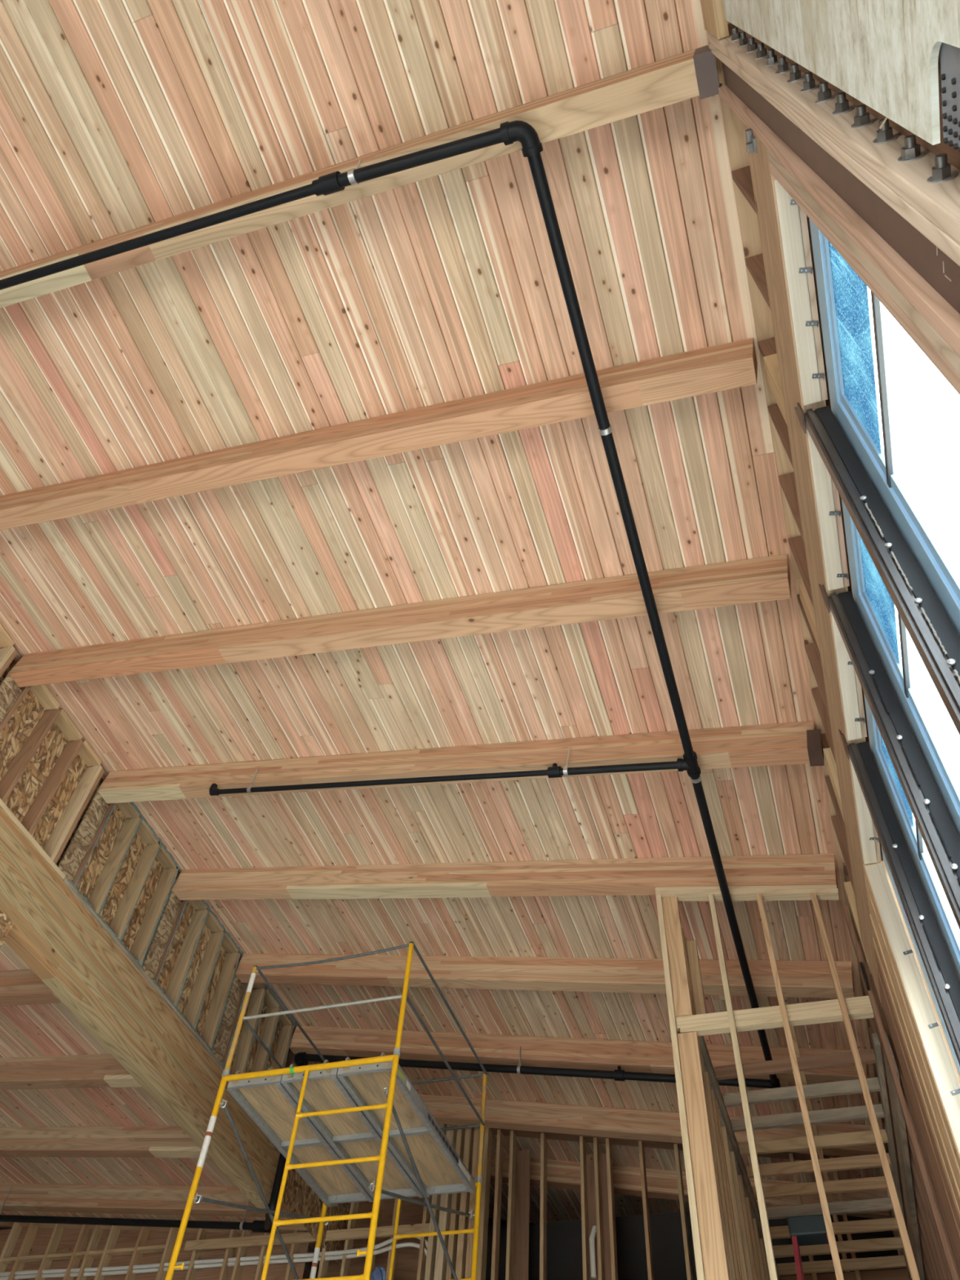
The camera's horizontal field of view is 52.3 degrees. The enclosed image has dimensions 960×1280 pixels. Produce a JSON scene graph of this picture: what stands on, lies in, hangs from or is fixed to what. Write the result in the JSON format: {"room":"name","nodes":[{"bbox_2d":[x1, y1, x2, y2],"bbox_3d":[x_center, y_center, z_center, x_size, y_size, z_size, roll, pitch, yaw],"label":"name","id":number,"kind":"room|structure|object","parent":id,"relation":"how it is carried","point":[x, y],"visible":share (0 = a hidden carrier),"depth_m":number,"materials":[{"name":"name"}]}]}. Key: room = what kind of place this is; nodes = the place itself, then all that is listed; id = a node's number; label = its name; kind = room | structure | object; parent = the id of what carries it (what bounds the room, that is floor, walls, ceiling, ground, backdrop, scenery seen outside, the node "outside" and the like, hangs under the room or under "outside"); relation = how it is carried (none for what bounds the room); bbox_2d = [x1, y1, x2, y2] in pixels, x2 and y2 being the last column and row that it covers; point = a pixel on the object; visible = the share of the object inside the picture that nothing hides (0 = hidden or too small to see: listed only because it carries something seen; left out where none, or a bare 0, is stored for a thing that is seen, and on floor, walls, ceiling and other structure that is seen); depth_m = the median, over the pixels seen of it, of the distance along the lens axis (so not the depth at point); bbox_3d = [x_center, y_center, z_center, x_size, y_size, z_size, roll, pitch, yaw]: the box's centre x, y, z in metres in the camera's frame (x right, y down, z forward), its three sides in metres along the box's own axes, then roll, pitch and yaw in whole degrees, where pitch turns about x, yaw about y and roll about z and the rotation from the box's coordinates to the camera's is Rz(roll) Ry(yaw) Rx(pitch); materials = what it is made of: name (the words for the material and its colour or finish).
{"room":"building construction site","nodes":[
{"label":"building construction site","id":0,"kind":"room"},
{"bbox_2d":[0,941,322,1279],"bbox_3d":[-6.575,2.812,9.140,6.585,0.680,16.900,-13,-55,13],"label":"ceiling","id":1,"kind":"structure","parent":0,"point":[47,1029],"depth_m":10.44,"materials":[{"name":"brown wood"}]},
{"bbox_2d":[0,647,351,1266],"bbox_3d":[-3.426,2.005,8.547,0.012,1.600,16.900,-13,-55,13],"label":"osb sheathing","id":2,"kind":"structure","parent":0,"point":[25,717],"depth_m":8.86,"materials":[{"name":"brown wood"}]},
{"bbox_2d":[0,805,279,1208],"bbox_3d":[-4.054,0.737,6.721,0.130,0.670,12.430,-13,-55,13],"label":"girder","id":3,"kind":"object","parent":2,"relation":"attached to","point":[52,932],"visible":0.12,"depth_m":8.35,"materials":[{"name":"brown wood"}]},
{"bbox_2d":[0,909,13,947],"bbox_3d":[-3.636,1.909,7.044,0.018,0.240,0.760,-13,-55,13],"label":"board","id":4,"kind":"object","parent":3,"relation":"hanging from","point":[6,924],"visible":1,"depth_m":7.25,"materials":[{"name":"brown wood"}]},
{"bbox_2d":[0,968,62,1006],"bbox_3d":[-6.318,3.450,9.380,6.523,0.859,0.150,-13,-55,13],"label":"roof beam","id":5,"kind":"structure","parent":3,"relation":"attached to","point":[20,987],"depth_m":8.56,"materials":[{"name":"brown wood"}]},
{"bbox_2d":[0,1053,142,1089],"bbox_3d":[-5.897,4.527,10.149,6.523,0.862,0.152,-13,-55,13],"label":"roof beam","id":6,"kind":"structure","parent":3,"relation":"attached to","point":[100,1070],"depth_m":9.50,"materials":[{"name":"brown wood"}]},
{"bbox_2d":[0,1125,209,1158],"bbox_3d":[-5.476,5.605,10.919,6.523,0.862,0.152,-13,-55,13],"label":"roof beam","id":7,"kind":"structure","parent":3,"relation":"attached to","point":[120,1141],"depth_m":10.40,"materials":[{"name":"brown wood"}]},
{"bbox_2d":[0,623,338,1207],"bbox_3d":[-3.760,0.794,7.896,0.174,1.198,13.900,-13,-55,13],"label":"joist","id":8,"kind":"object","parent":3,"relation":"on","point":[217,1035],"visible":0.62,"depth_m":8.99,"materials":[{"name":"brown wood"}]},
{"bbox_2d":[0,1182,304,1217],"bbox_3d":[-5.063,6.660,11.673,6.523,0.859,0.150,-13,-55,13],"label":"roof beam","id":9,"kind":"structure","parent":2,"relation":"attached to","point":[42,1197],"depth_m":11.32,"materials":[{"name":"brown wood"}]},
{"bbox_2d":[0,0,904,1256],"bbox_3d":[-0.403,1.174,8.054,6.344,1.181,16.900,-13,-55,13],"label":"ceiling","id":10,"kind":"structure","parent":0,"point":[117,117],"depth_m":6.19,"materials":[{"name":"beige wood"}]},
{"bbox_2d":[0,337,757,530],"bbox_3d":[-1.385,-1.140,6.200,6.038,1.309,0.150,-13,-55,13],"label":"roof beam","id":11,"kind":"structure","parent":10,"relation":"attached to","point":[731,365],"depth_m":5.76,"materials":[{"name":"brown wood"}]},
{"bbox_2d":[7,554,791,687],"bbox_3d":[-0.965,-0.065,6.968,6.038,1.309,0.150,-13,-55,13],"label":"roof beam","id":12,"kind":"structure","parent":10,"relation":"attached to","point":[765,579],"depth_m":6.65,"materials":[{"name":"brown wood"}]},
{"bbox_2d":[235,953,854,998],"bbox_3d":[0.296,3.159,9.271,6.038,1.309,0.150,-13,-55,13],"label":"roof beam","id":13,"kind":"structure","parent":10,"relation":"attached to","point":[797,979],"depth_m":9.09,"materials":[{"name":"brown wood"}]},
{"bbox_2d":[288,1026,867,1083],"bbox_3d":[0.716,4.234,10.039,6.038,1.309,0.150,-13,-55,13],"label":"roof beam","id":14,"kind":"structure","parent":10,"relation":"attached to","point":[639,1056],"depth_m":10.02,"materials":[{"name":"brown wood"}]},
{"bbox_2d":[418,1093,878,1156],"bbox_3d":[1.137,5.308,10.807,6.038,1.309,0.150,-13,-55,13],"label":"roof beam","id":15,"kind":"structure","parent":10,"relation":"attached to","point":[582,1120],"depth_m":10.71,"materials":[{"name":"brown wood"}]},
{"bbox_2d":[481,1154,889,1218],"bbox_3d":[1.557,6.383,11.575,6.038,1.309,0.150,-13,-55,13],"label":"roof beam","id":16,"kind":"structure","parent":10,"relation":"attached to","point":[661,1184],"depth_m":11.38,"materials":[{"name":"brown wood"}]},
{"bbox_2d":[0,1123,911,1279],"bbox_3d":[-1.976,8.533,9.374,12.623,7.842,0.660,-13,-55,13],"label":"wall","id":17,"kind":"structure","parent":0,"point":[40,1246],"depth_m":11.18,"materials":[{"name":"brown wood"}]},
{"bbox_2d":[0,1232,427,1279],"bbox_3d":[-3.951,7.404,11.543,7.159,0.229,0.196,-13,-55,13],"label":"pipe","id":18,"kind":"object","parent":17,"relation":"attached to","point":[298,1257],"visible":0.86,"depth_m":11.36,"materials":[{"name":"grey metal"}]},
{"bbox_2d":[589,1225,596,1278],"bbox_3d":[1.195,6.378,10.212,0.064,0.520,0.166,-26,-60,22],"label":"stub","id":19,"kind":"object","parent":17,"relation":"attached to","point":[592,1244],"visible":0.93,"depth_m":10.15,"materials":[{"name":"white plastic"}]},
{"bbox_3d":[-1.140,7.171,10.669,1.100,0.035,0.310,-13,-55,13],"label":"board","id":20,"kind":"object","parent":17,"relation":"attached to","visible":0},
{"bbox_2d":[370,1264,386,1279],"bbox_3d":[-1.105,6.966,10.691,0.188,0.252,0.197,-13,-55,13],"label":"plastic bundle","id":21,"kind":"object","parent":20,"relation":"on","point":[379,1273],"visible":0.93,"depth_m":10.65,"materials":[{"name":"blue plastic"}]},
{"bbox_2d":[488,1217,911,1279],"bbox_3d":[-1.167,10.481,10.736,12.920,7.800,0.040,-13,-55,13],"label":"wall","id":22,"kind":"structure","parent":0,"point":[503,1222],"depth_m":13.41,"materials":[{"name":"wood"}]},
{"bbox_2d":[706,22,959,266],"bbox_3d":[0.849,-0.657,1.560,0.130,6.580,0.117,-13,-55,13],"label":"beam","id":23,"kind":"structure","parent":0,"point":[921,185],"depth_m":2.18,"materials":[{"name":"brown wood"}]},
{"bbox_2d":[693,44,722,99],"bbox_3d":[1.001,-2.498,4.293,0.118,0.188,0.174,-13,-55,13],"label":"saddle","id":24,"kind":"object","parent":23,"relation":"attached to","point":[704,61],"visible":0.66,"depth_m":4.23,"materials":[{"name":"brown metal"}]},
{"bbox_2d":[0,44,707,307],"bbox_3d":[-1.805,-2.215,5.432,6.038,1.309,0.152,-13,-55,13],"label":"roof beam","id":25,"kind":"structure","parent":24,"relation":"on","point":[671,80],"depth_m":4.79,"materials":[{"name":"brown wood"}]},
{"bbox_2d":[0,120,780,1232],"bbox_3d":[-3.924,2.411,8.374,11.737,1.644,9.336,-13,-55,13],"label":"pipe","id":26,"kind":"object","parent":25,"relation":"hanging from","point":[522,131],"visible":0.91,"depth_m":5.89,"materials":[{"name":"metal"}]},
{"bbox_2d":[700,0,728,39],"bbox_3d":[0.422,-3.952,3.036,0.045,0.420,3.692,-13,-55,13],"label":"block","id":27,"kind":"object","parent":23,"relation":"attached to","point":[715,23],"visible":1,"depth_m":3.88,"materials":[{"name":"brown wood"}]},
{"bbox_2d":[879,116,887,128],"bbox_3d":[0.849,-1.088,2.054,0.004,0.008,0.028,18,-54,-9],"label":"splinter","id":28,"kind":"object","parent":23,"relation":"attached to","point":[886,117],"visible":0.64,"depth_m":2.05,"materials":[{"name":"brown wood"}]},
{"bbox_2d":[721,62,959,313],"bbox_3d":[0.902,-0.530,1.575,0.113,6.460,0.125,-13,-55,13],"label":"steel angle","id":29,"kind":"structure","parent":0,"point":[936,268],"depth_m":2.30,"materials":[{"name":"metal"}]},
{"bbox_2d":[722,0,959,145],"bbox_3d":[0.193,-1.923,0.236,0.012,5.890,3.597,-13,-55,13],"label":"wall","id":30,"kind":"structure","parent":0,"point":[883,54],"depth_m":1.88,"materials":[{"name":"beige wood"}]},
{"bbox_2d":[939,42,959,152],"bbox_3d":[0.717,-0.537,1.111,0.012,1.200,0.153,-13,-55,13],"label":"plate","id":31,"kind":"object","parent":30,"relation":"attached to","point":[949,55],"visible":0.98,"depth_m":1.55,"materials":[{"name":"black metal"}]},
{"bbox_2d":[806,215,909,1238],"bbox_3d":[2.359,2.872,4.165,0.040,6.730,16.900,-13,-55,13],"label":"wall","id":32,"kind":"structure","parent":0,"point":[827,402],"depth_m":4.15,"materials":[{"name":"beige wood"}]},
{"bbox_2d":[718,85,959,1065],"bbox_3d":[1.677,1.523,3.044,0.175,6.460,5.149,-13,-55,13],"label":"frame","id":33,"kind":"structure","parent":32,"relation":"in","point":[842,295],"depth_m":3.35,"materials":[{"name":"beige wood"}]},
{"bbox_2d":[773,178,827,405],"bbox_3d":[1.178,-1.250,3.568,0.093,0.036,0.852,-13,-55,13],"label":"board","id":34,"kind":"object","parent":33,"relation":"attached to","point":[793,220],"visible":0.8,"depth_m":3.57,"materials":[{"name":"wood"}]},
{"bbox_2d":[731,165,871,974],"bbox_3d":[1.945,-0.120,5.601,0.129,0.946,5.519,-13,-55,13],"label":"wall blocking","id":35,"kind":"object","parent":33,"relation":"on","point":[742,178],"visible":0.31,"depth_m":5.55,"materials":[{"name":"brown wood"}]},
{"bbox_2d":[806,728,824,766],"bbox_3d":[2.262,0.726,6.597,0.118,0.188,0.174,-13,-55,13],"label":"saddle","id":36,"kind":"object","parent":35,"relation":"attached to","point":[815,753],"visible":1,"depth_m":6.54,"materials":[{"name":"brown metal"}]},
{"bbox_2d":[96,720,814,803],"bbox_3d":[-0.545,1.009,7.735,6.038,1.309,0.152,-13,-55,13],"label":"roof beam","id":37,"kind":"structure","parent":36,"relation":"on","point":[776,744],"depth_m":7.48,"materials":[{"name":"brown wood"}]},
{"bbox_2d":[806,428,849,591],"bbox_3d":[1.458,-0.534,4.079,0.093,0.036,0.805,-13,-55,13],"label":"board","id":38,"kind":"object","parent":33,"relation":"attached to","point":[827,495],"visible":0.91,"depth_m":4.12,"materials":[{"name":"wood"}]},
{"bbox_2d":[830,609,866,740],"bbox_3d":[1.734,0.171,4.583,0.093,0.036,0.825,-13,-55,13],"label":"board","id":39,"kind":"object","parent":33,"relation":"attached to","point":[850,684],"visible":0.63,"depth_m":4.64,"materials":[{"name":"wood"}]},
{"bbox_2d":[849,757,881,864],"bbox_3d":[2.017,0.893,5.099,0.093,0.036,0.847,-13,-55,13],"label":"board","id":40,"kind":"object","parent":33,"relation":"attached to","point":[869,839],"visible":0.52,"depth_m":5.18,"materials":[{"name":"wood"}]},
{"bbox_2d":[831,411,959,835],"bbox_3d":[1.399,0.801,2.246,0.041,4.568,0.900,-13,-55,13],"label":"window","id":41,"kind":"structure","parent":32,"relation":"in","point":[876,606],"depth_m":3.69,"materials":[{"name":"blue"}]},
{"bbox_2d":[852,594,959,977],"bbox_3d":[1.675,1.507,2.750,0.041,4.568,0.920,-13,-55,13],"label":"window","id":42,"kind":"structure","parent":32,"relation":"in","point":[950,931],"depth_m":4.14,"materials":[{"name":"blue"}]},
{"bbox_2d":[869,743,959,1077],"bbox_3d":[1.949,2.209,3.252,0.041,4.568,0.890,-13,-55,13],"label":"window","id":43,"kind":"structure","parent":32,"relation":"in","point":[917,953],"depth_m":4.60,"materials":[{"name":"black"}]},
{"bbox_3d":[-3.964,6.279,2.858,12.920,0.150,16.900,-13,-55,13],"label":"floor","id":44,"kind":"structure","parent":0,"visible":0},
{"bbox_2d":[164,941,487,1279],"bbox_3d":[-1.183,5.644,6.530,1.645,6.810,2.270,-13,-55,13],"label":"scaffold","id":45,"kind":"object","parent":44,"relation":"on","point":[376,1188],"visible":0.95,"depth_m":7.85,"materials":[{"name":"yellow metal"}]},
{"bbox_2d":[226,1066,373,1205],"bbox_3d":[-1.509,4.361,8.504,0.480,0.135,2.207,-13,-55,13],"label":"plank","id":46,"kind":"object","parent":45,"relation":"on","point":[265,1100],"visible":0.83,"depth_m":8.45,"materials":[{"name":"brown wood"}]},
{"bbox_2d":[280,1059,423,1199],"bbox_3d":[-1.046,4.258,8.394,0.480,0.135,2.207,-13,-55,13],"label":"plank","id":47,"kind":"object","parent":45,"relation":"on","point":[351,1135],"visible":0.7,"depth_m":8.34,"materials":[{"name":"brown wood"}]},
{"bbox_2d":[337,1052,475,1196],"bbox_3d":[-0.582,4.156,8.285,0.480,0.135,2.207,-13,-55,13],"label":"plank","id":48,"kind":"object","parent":45,"relation":"on","point":[437,1162],"visible":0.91,"depth_m":8.25,"materials":[{"name":"brown wood"}]},
{"bbox_2d":[476,1211,902,1279],"bbox_3d":[1.850,8.564,8.447,4.900,6.760,0.040,-13,-55,13],"label":"wall","id":49,"kind":"structure","parent":44,"relation":"on","point":[564,1238],"depth_m":10.97,"materials":[{"name":"grey paper"}]},
{"bbox_2d":[677,1031,770,1279],"bbox_3d":[1.964,6.154,5.925,0.140,5.599,4.500,-13,-55,13],"label":"wall","id":50,"kind":"structure","parent":44,"relation":"on","point":[745,1245],"depth_m":7.20,"materials":[{"name":"brown wood"}]},
{"bbox_2d":[698,1026,911,1279],"bbox_3d":[2.779,4.299,8.095,1.235,0.179,4.480,-13,-55,13],"label":"frame","id":51,"kind":"object","parent":50,"relation":"on","point":[867,1056],"visible":0.7,"depth_m":7.95,"materials":[{"name":"brown wood"}]},
{"bbox_2d":[654,884,958,1279],"bbox_3d":[1.893,3.934,4.995,1.377,6.743,0.333,-14,-56,14],"label":"frame","id":52,"kind":"object","parent":44,"relation":"on","point":[687,1015],"visible":1,"depth_m":6.53,"materials":[{"name":"brown wood"}]},
{"bbox_2d":[170,853,837,900],"bbox_3d":[-0.124,2.084,8.503,6.038,1.309,0.152,-13,-55,13],"label":"roof beam","id":53,"kind":"structure","parent":52,"relation":"on","point":[636,876],"depth_m":8.32,"materials":[{"name":"brown wood"}]},
{"bbox_2d":[786,1213,831,1279],"bbox_3d":[2.027,5.223,4.487,0.708,4.420,1.541,-13,-55,13],"label":"stepladder","id":54,"kind":"object","parent":44,"relation":"on","point":[804,1230],"visible":0.67,"depth_m":5.92,"materials":[{"name":"black plastic"}]},
{"bbox_2d":[738,27,959,169],"bbox_3d":[0.310,-1.999,0.365,0.040,6.200,3.692,-13,-55,13],"label":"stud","id":55,"kind":"object","parent":44,"relation":"on","point":[953,155],"visible":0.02,"depth_m":1.99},
{"bbox_2d":[842,862,959,1279],"bbox_3d":[3.313,5.482,6.038,0.085,6.735,4.600,-13,-55,13],"label":"studs","id":56,"kind":"object","parent":44,"relation":"on","point":[934,1262],"visible":0.3,"depth_m":7.17,"materials":[{"name":"brown wood"}]},
{"bbox_2d":[882,1031,924,1279],"bbox_3d":[3.435,4.433,7.846,0.040,0.298,4.150,-13,-55,13],"label":"board","id":57,"kind":"object","parent":56,"relation":"attached to","point":[899,1122],"visible":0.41,"depth_m":7.47,"materials":[{"name":"brown wood"}]},
{"bbox_2d":[862,861,959,1260],"bbox_3d":[2.230,3.333,3.618,0.146,5.290,1.407,-13,-55,13],"label":"posts","id":58,"kind":"object","parent":44,"relation":"on","point":[942,1151],"visible":0.56,"depth_m":4.98,"materials":[{"name":"brown wood"}]},
{"bbox_2d":[864,862,959,1154],"bbox_3d":[1.993,2.790,3.220,0.093,5.270,0.015,-13,-55,13],"label":"board","id":59,"kind":"object","parent":58,"relation":"attached to","point":[946,1079],"visible":1,"depth_m":4.67,"materials":[{"name":"wood"}]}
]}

